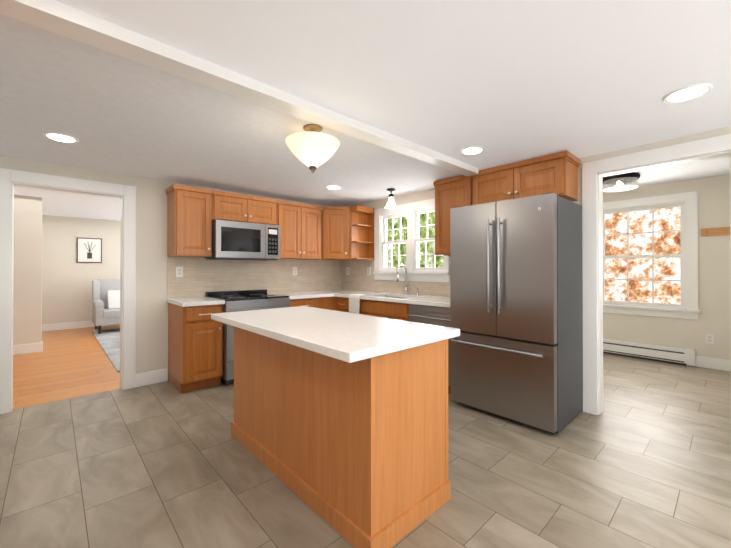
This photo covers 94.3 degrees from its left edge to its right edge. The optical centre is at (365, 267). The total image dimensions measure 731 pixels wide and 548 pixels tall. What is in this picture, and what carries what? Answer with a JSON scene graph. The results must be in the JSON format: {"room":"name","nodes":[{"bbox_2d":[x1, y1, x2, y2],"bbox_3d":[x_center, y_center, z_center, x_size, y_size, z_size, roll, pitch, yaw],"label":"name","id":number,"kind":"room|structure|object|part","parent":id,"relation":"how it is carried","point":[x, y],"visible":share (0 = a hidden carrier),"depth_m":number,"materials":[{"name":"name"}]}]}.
{"room":"kitchen","nodes":[
{"label":"kitchen","id":0,"kind":"room"},
{"bbox_2d":[13,195,44,344],"bbox_3d":[-5.416,-0.011,4.719,1.320,2.560,0.120,0,0,-43],"label":"wall","id":1,"kind":"structure","parent":0,"point":[29,221],"depth_m":5.03,"materials":[{"name":"paint"}]},
{"bbox_2d":[13,341,42,354],"bbox_3d":[-5.367,1.198,4.670,1.335,0.140,0.019,0,0,-43],"label":"baseboard","id":2,"kind":"structure","parent":1,"relation":"attached to","point":[33,347],"depth_m":5.01,"materials":[{"name":"white"}]},
{"bbox_2d":[14,186,120,220],"bbox_3d":[-4.065,-1.107,5.604,4.500,0.100,4.940,0,0,-43],"label":"ceiling","id":3,"kind":"structure","parent":0,"point":[65,204],"depth_m":5.69,"materials":[{"name":"paint"}]},
{"bbox_2d":[45,215,120,323],"bbox_3d":[-5.780,0.002,7.458,4.500,2.560,0.120,0,0,-43],"label":"wall","id":4,"kind":"structure","parent":0,"point":[52,280],"depth_m":7.08,"materials":[{"name":"paint"}]},
{"bbox_2d":[42,321,119,331],"bbox_3d":[-5.746,1.211,7.393,4.470,0.140,0.015,0,0,-43],"label":"baseboard","id":5,"kind":"structure","parent":4,"relation":"attached to","point":[82,324],"depth_m":7.01,"materials":[{"name":"white paint"}]},
{"bbox_2d":[77,237,101,262],"bbox_3d":[-5.900,-0.364,7.250,0.420,0.530,0.025,0,0,-43],"label":"framed art","id":6,"kind":"object","parent":4,"relation":"attached to","point":[89,250],"visible":1,"depth_m":7.24,"materials":[{"name":"black"}]},
{"bbox_2d":[0,155,324,373],"bbox_3d":[-2.213,-0.015,3.864,5.110,2.560,0.120,0,0,-43],"label":"wall","id":7,"kind":"structure","parent":0,"point":[151,288],"depth_m":3.66,"materials":[{"name":"paint"}]},
{"bbox_2d":[0,168,135,413],"bbox_3d":[-2.845,0.204,3.280,1.020,2.115,0.160,0,0,-43],"label":"door frame","id":8,"kind":"structure","parent":7,"relation":"attached to","point":[11,178],"depth_m":3.19,"materials":[{"name":"white wood"}]},
{"bbox_2d":[135,369,167,386],"bbox_3d":[-2.317,1.194,3.672,0.305,0.140,0.015,0,0,-43],"label":"baseboard","id":9,"kind":"structure","parent":7,"relation":"attached to","point":[150,377],"depth_m":3.66,"materials":[{"name":"white"}]},
{"bbox_2d":[165,184,212,256],"bbox_3d":[-1.958,-0.494,3.771,0.396,0.746,0.361,0,0,-43],"label":"upper cabinet","id":10,"kind":"object","parent":7,"relation":"attached to","point":[189,221],"visible":1,"depth_m":3.66,"materials":[{"name":"brown wood"}]},
{"bbox_2d":[212,190,277,224],"bbox_3d":[-1.519,-0.699,4.176,0.793,0.331,0.361,0,0,-43],"label":"upper cabinet","id":11,"kind":"object","parent":7,"relation":"attached to","point":[227,206],"visible":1,"depth_m":4.03,"materials":[{"name":"brown wood"}]},
{"bbox_2d":[204,219,279,260],"bbox_3d":[-1.495,-0.312,4.149,0.785,0.436,0.407,0,0,-43],"label":"microwave","id":12,"kind":"object","parent":11,"relation":"attached to","point":[233,240],"visible":0.98,"depth_m":3.96,"materials":[{"name":"grey paint"}]},
{"bbox_2d":[167,257,341,298],"bbox_3d":[-1.299,0.117,4.619,2.478,0.466,0.010,0,0,-43],"label":"backsplash","id":13,"kind":"structure","parent":7,"relation":"attached to","point":[202,276],"depth_m":4.42,"materials":[{"name":"beige tile"}]},
{"bbox_2d":[176,267,182,276],"bbox_3d":[-2.115,0.050,3.853,0.072,0.116,0.008,0,0,-43],"label":"electrical outlet","id":14,"kind":"object","parent":13,"relation":"attached to","point":[179,271],"visible":1,"depth_m":3.85,"materials":[{"name":"white plastic"}]},
{"bbox_2d":[293,267,296,274],"bbox_3d":[-1.012,0.054,4.870,0.072,0.116,0.008,0,0,-43],"label":"electrical outlet","id":15,"kind":"object","parent":13,"relation":"attached to","point":[294,270],"visible":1,"depth_m":4.87,"materials":[{"name":"white plastic"}]},
{"bbox_2d":[276,200,322,259],"bbox_3d":[-0.969,-0.489,4.683,0.700,0.746,0.361,0,0,-43],"label":"upper cabinet","id":16,"kind":"object","parent":7,"relation":"attached to","point":[300,224],"visible":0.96,"depth_m":4.56,"materials":[{"name":"brown wood"}]},
{"bbox_2d":[316,206,360,259],"bbox_3d":[-0.401,-0.487,5.039,0.611,0.745,0.609,0,0,-43],"label":"upper cabinet","id":17,"kind":"object","parent":7,"relation":"attached to","point":[336,232],"visible":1,"depth_m":4.79,"materials":[{"name":"brown wood"}]},
{"bbox_2d":[0,325,730,547],"bbox_3d":[-0.897,1.317,4.371,7.740,0.100,11.270,0,0,-43],"label":"floor","id":18,"kind":"structure","parent":0,"point":[166,464],"depth_m":2.09,"materials":[{"name":"tile"}]},
{"bbox_2d":[92,328,119,371],"bbox_3d":[-3.401,1.270,6.178,2.230,0.010,3.620,0,0,-43],"label":"living room rug","id":19,"kind":"object","parent":18,"relation":"on","point":[109,341],"visible":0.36,"depth_m":5.63,"materials":[{"name":"grey carpet"}]},
{"bbox_2d":[92,279,119,333],"bbox_3d":[-5.027,0.758,7.006,0.944,1.020,0.860,0,0,-43],"label":"armchair","id":20,"kind":"object","parent":19,"relation":"on","point":[106,300],"visible":0.44,"depth_m":6.80,"materials":[{"name":"grey fabric"}]},
{"bbox_2d":[168,303,222,392],"bbox_3d":[-1.840,0.826,3.677,0.389,0.875,0.649,0,0,-43],"label":"base cabinet","id":21,"kind":"object","parent":18,"relation":"on","point":[195,347],"visible":0.94,"depth_m":3.48,"materials":[{"name":"brown wood"}]},
{"bbox_2d":[167,297,224,306],"bbox_3d":[-1.847,0.366,3.676,0.405,0.040,0.645,0,0,-43],"label":"countertop","id":22,"kind":"structure","parent":21,"relation":"on","point":[192,301],"depth_m":3.54,"materials":[{"name":"white stone"}]},
{"bbox_2d":[205,289,289,384],"bbox_3d":[-1.387,0.778,4.035,0.760,0.975,0.728,0,0,-43],"label":"range","id":23,"kind":"object","parent":18,"relation":"on","point":[244,300],"visible":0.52,"depth_m":3.73,"materials":[{"name":"silver metal"}]},
{"bbox_2d":[289,297,320,307],"bbox_3d":[-0.981,0.830,4.496,0.457,0.876,0.610,0,0,-43],"label":"base cabinet","id":24,"kind":"object","parent":18,"relation":"on","point":[309,302],"depth_m":4.31,"materials":[{"name":"brown wood"}]},
{"bbox_2d":[321,296,334,309],"bbox_3d":[-0.523,0.832,4.920,0.943,0.876,0.610,0,0,-43],"label":"base cabinet","id":25,"kind":"object","parent":18,"relation":"on","point":[328,303],"depth_m":4.56,"materials":[{"name":"brown wood"}]},
{"bbox_2d":[270,291,332,298],"bbox_3d":[-0.894,0.370,4.552,0.660,0.040,0.648,0,0,-43],"label":"countertop","id":26,"kind":"structure","parent":25,"relation":"on","point":[305,294],"depth_m":4.41,"materials":[{"name":"white stone"}]},
{"bbox_2d":[316,289,449,307],"bbox_3d":[0.221,0.369,4.321,0.665,0.040,2.501,0,0,-43],"label":"countertop","id":27,"kind":"structure","parent":25,"relation":"on","point":[438,301],"depth_m":3.96,"materials":[{"name":"white stone"}]},
{"bbox_2d":[349,294,363,313],"bbox_3d":[-0.101,0.470,4.274,0.130,0.259,0.200,0,0,-43],"label":"towel","id":28,"kind":"object","parent":27,"relation":"on","point":[354,303],"visible":0.81,"depth_m":4.23,"materials":[{"name":"fabric"}]},
{"bbox_2d":[396,264,409,294],"bbox_3d":[0.480,0.151,4.310,0.216,0.395,0.096,0,0,-43],"label":"faucet","id":29,"kind":"object","parent":27,"relation":"on","point":[406,287],"visible":0.98,"depth_m":4.35,"materials":[{"name":"silver metal"}]},
{"bbox_2d":[231,327,450,547],"bbox_3d":[-0.257,0.819,2.222,0.655,0.875,1.536,0,0,-43],"label":"kitchen island","id":30,"kind":"object","parent":18,"relation":"on","point":[354,454],"visible":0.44,"depth_m":1.69,"materials":[{"name":"brown wood"}]},
{"bbox_2d":[211,306,459,362],"bbox_3d":[-0.307,0.359,2.177,0.794,0.040,1.584,0,0,-43],"label":"island countertop","id":31,"kind":"structure","parent":30,"relation":"on","point":[347,337],"depth_m":1.83,"materials":[{"name":"white stone"}]},
{"bbox_2d":[335,297,390,318],"bbox_3d":[-0.048,0.831,4.651,0.610,0.876,0.459,0,0,-43],"label":"base cabinet","id":32,"kind":"object","parent":18,"relation":"on","point":[375,308],"depth_m":4.10,"materials":[{"name":"brown wood"}]},
{"bbox_2d":[407,304,450,393],"bbox_3d":[0.865,0.828,3.627,0.656,0.872,0.592,0,0,-43],"label":"dishwasher","id":33,"kind":"object","parent":18,"relation":"on","point":[432,315],"visible":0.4,"depth_m":3.42,"materials":[{"name":"grey paint"}]},
{"bbox_2d":[450,192,582,433],"bbox_3d":[1.306,0.353,3.007,0.758,1.815,0.880,0,0,-43],"label":"fridge","id":34,"kind":"object","parent":18,"relation":"on","point":[516,313],"visible":1,"depth_m":2.72,"materials":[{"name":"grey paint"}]},
{"bbox_2d":[0,0,730,206],"bbox_3d":[0.050,-1.025,1.814,4.330,0.100,5.970,0,0,-43],"label":"ceiling","id":35,"kind":"structure","parent":0,"point":[503,82],"depth_m":1.82,"materials":[{"name":"paint"}]},
{"bbox_2d":[43,132,78,142],"bbox_3d":[-2.270,-0.966,2.531,0.204,0.012,0.204,0,0,-43],"label":"recessed light","id":36,"kind":"object","parent":35,"relation":"in","point":[60,137],"visible":0.98,"depth_m":2.51,"materials":[{"name":"white"}]},
{"bbox_2d":[0,0,478,175],"bbox_3d":[-0.391,-0.947,2.016,3.955,0.055,0.125,0,0,-43],"label":"ceiling beam","id":37,"kind":"structure","parent":35,"relation":"attached to","point":[57,17],"depth_m":1.59,"materials":[{"name":"white paint"}]},
{"bbox_2d":[286,124,339,172],"bbox_3d":[-0.366,-0.814,2.361,0.372,0.318,0.372,0,0,-43],"label":"pendant light","id":38,"kind":"object","parent":35,"relation":"hanging from","point":[312,148],"visible":1,"depth_m":2.26,"materials":[{"name":"white glass"}]},
{"bbox_2d":[325,185,341,189],"bbox_3d":[-0.382,-0.958,4.071,0.204,0.012,0.204,0,0,-43],"label":"recessed light","id":39,"kind":"object","parent":35,"relation":"in","point":[334,187],"visible":1,"depth_m":4.04,"materials":[{"name":"white plastic"}]},
{"bbox_2d":[385,188,397,208],"bbox_3d":[0.315,-0.850,4.173,0.160,0.228,0.160,0,0,-43],"label":"light","id":40,"kind":"object","parent":35,"relation":"hanging from","point":[390,204],"visible":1,"depth_m":4.14,"materials":[{"name":"white glass"}]},
{"bbox_2d":[459,146,484,154],"bbox_3d":[0.883,-0.964,2.807,0.204,0.012,0.204,0,0,-43],"label":"recessed light","id":41,"kind":"object","parent":35,"relation":"in","point":[472,150],"visible":1,"depth_m":2.79,"materials":[{"name":"white"}]},
{"bbox_2d":[663,83,712,103],"bbox_3d":[1.797,-0.969,1.897,0.204,0.012,0.204,0,0,-43],"label":"recessed light","id":42,"kind":"object","parent":35,"relation":"in","point":[687,93],"visible":0.98,"depth_m":1.88,"materials":[{"name":"white plastic"}]},
{"bbox_2d":[350,126,730,296],"bbox_3d":[1.726,-0.018,3.274,0.120,2.560,6.090,0,0,-43],"label":"wall","id":43,"kind":"structure","parent":0,"point":[414,197],"depth_m":2.90,"materials":[{"name":"paint"}]},
{"bbox_2d":[351,205,373,259],"bbox_3d":[-0.043,-0.488,4.849,0.342,0.745,0.154,0,0,-43],"label":"shelf","id":44,"kind":"object","parent":43,"relation":"attached to","point":[362,232],"visible":1,"depth_m":4.89,"materials":[{"name":"brown wood"}]},
{"bbox_2d":[342,260,449,296],"bbox_3d":[0.466,0.117,4.544,0.010,0.466,2.491,0,0,-43],"label":"backsplash","id":45,"kind":"structure","parent":43,"relation":"attached to","point":[357,278],"depth_m":4.91,"materials":[{"name":"beige tile"}]},
{"bbox_2d":[367,267,370,274],"bbox_3d":[0.047,0.055,4.984,0.008,0.116,0.072,0,0,-43],"label":"electrical outlet","id":46,"kind":"object","parent":45,"relation":"attached to","point":[368,270],"visible":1,"depth_m":4.97,"materials":[{"name":"white plastic"}]},
{"bbox_2d":[373,198,449,281],"bbox_3d":[0.593,-0.330,4.467,0.170,1.015,1.258,0,0,-43],"label":"kitchen window","id":47,"kind":"structure","parent":43,"relation":"in","point":[413,211],"depth_m":4.42,"materials":[{"name":"white wood"}]},
{"bbox_2d":[433,175,472,255],"bbox_3d":[1.022,-0.543,3.681,0.361,0.814,0.467,0,0,-43],"label":"upper cabinet","id":48,"kind":"object","parent":43,"relation":"attached to","point":[453,192],"visible":0.42,"depth_m":3.62,"materials":[{"name":"brown wood"}]},
{"bbox_2d":[471,150,579,204],"bbox_3d":[1.469,-0.773,3.186,0.376,0.359,0.864,0,0,-43],"label":"upper cabinet","id":49,"kind":"object","parent":43,"relation":"attached to","point":[556,173],"visible":0.81,"depth_m":2.99,"materials":[{"name":"brown wood"}]},
{"bbox_2d":[582,134,730,414],"bbox_3d":[2.298,0.171,2.654,0.160,2.175,1.005,0,0,-43],"label":"trim","id":50,"kind":"structure","parent":43,"relation":"attached to","point":[592,253],"depth_m":2.90,"materials":[{"name":"white"}]},
{"bbox_2d":[603,156,729,187],"bbox_3d":[3.066,-1.186,3.767,2.510,0.100,2.750,0,0,-43],"label":"ceiling","id":51,"kind":"structure","parent":0,"point":[720,166],"depth_m":4.05,"materials":[{"name":"paint"}]},
{"bbox_2d":[603,172,639,191],"bbox_3d":[3.169,-1.055,4.222,0.394,0.157,0.394,0,0,-43],"label":"ceiling light","id":52,"kind":"object","parent":51,"relation":"attached to","point":[618,181],"visible":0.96,"depth_m":4.15,"materials":[{"name":"black"}]},
{"bbox_2d":[603,174,730,365],"bbox_3d":[4.032,-0.012,4.653,0.120,2.560,2.990,0,0,-43],"label":"wall","id":53,"kind":"structure","parent":0,"point":[714,317],"depth_m":4.30,"materials":[{"name":"paint"}]},
{"bbox_2d":[603,339,694,365],"bbox_3d":[3.611,1.162,4.940,0.070,0.215,1.710,0,0,-43],"label":"heater unit","id":54,"kind":"object","parent":53,"relation":"attached to","point":[679,356],"visible":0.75,"depth_m":4.62,"materials":[{"name":"white metal"}]},
{"bbox_2d":[603,191,729,319],"bbox_3d":[4.189,-0.153,4.428,0.197,1.640,2.165,0,0,-43],"label":"window","id":55,"kind":"structure","parent":53,"relation":"in","point":[687,203],"depth_m":4.49,"materials":[{"name":"white"}]},
{"bbox_3d":[4.558,-0.445,3.940,0.076,0.100,0.945,0,0,-43],"label":"peg rail","id":56,"kind":"part","parent":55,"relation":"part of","materials":[{"name":"brown wood"}]},
{"bbox_2d":[706,334,713,343],"bbox_3d":[4.314,0.896,4.249,0.008,0.116,0.072,0,0,-43],"label":"electrical outlet","id":57,"kind":"object","parent":53,"relation":"attached to","point":[709,338],"visible":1,"depth_m":4.24,"materials":[{"name":"white plastic"}]},
{"bbox_2d":[695,356,730,371],"bbox_3d":[4.563,1.195,3.974,0.015,0.140,1.000,0,0,-43],"label":"baseboard","id":58,"kind":"structure","parent":53,"relation":"attached to","point":[700,361],"depth_m":4.22,"materials":[{"name":"white"}]},
{"label":"outside","id":59,"kind":"structure","parent":0,"visible":0},
{"bbox_2d":[387,212,442,266],"bbox_3d":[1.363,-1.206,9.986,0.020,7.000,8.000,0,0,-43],"label":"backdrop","id":60,"kind":"structure","parent":59,"point":[430,248],"depth_m":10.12,"materials":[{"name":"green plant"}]},
{"bbox_2d":[605,207,680,304],"bbox_3d":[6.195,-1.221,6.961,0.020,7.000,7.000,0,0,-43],"label":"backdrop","id":61,"kind":"structure","parent":59,"point":[667,268],"depth_m":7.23,"materials":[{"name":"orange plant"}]}
]}

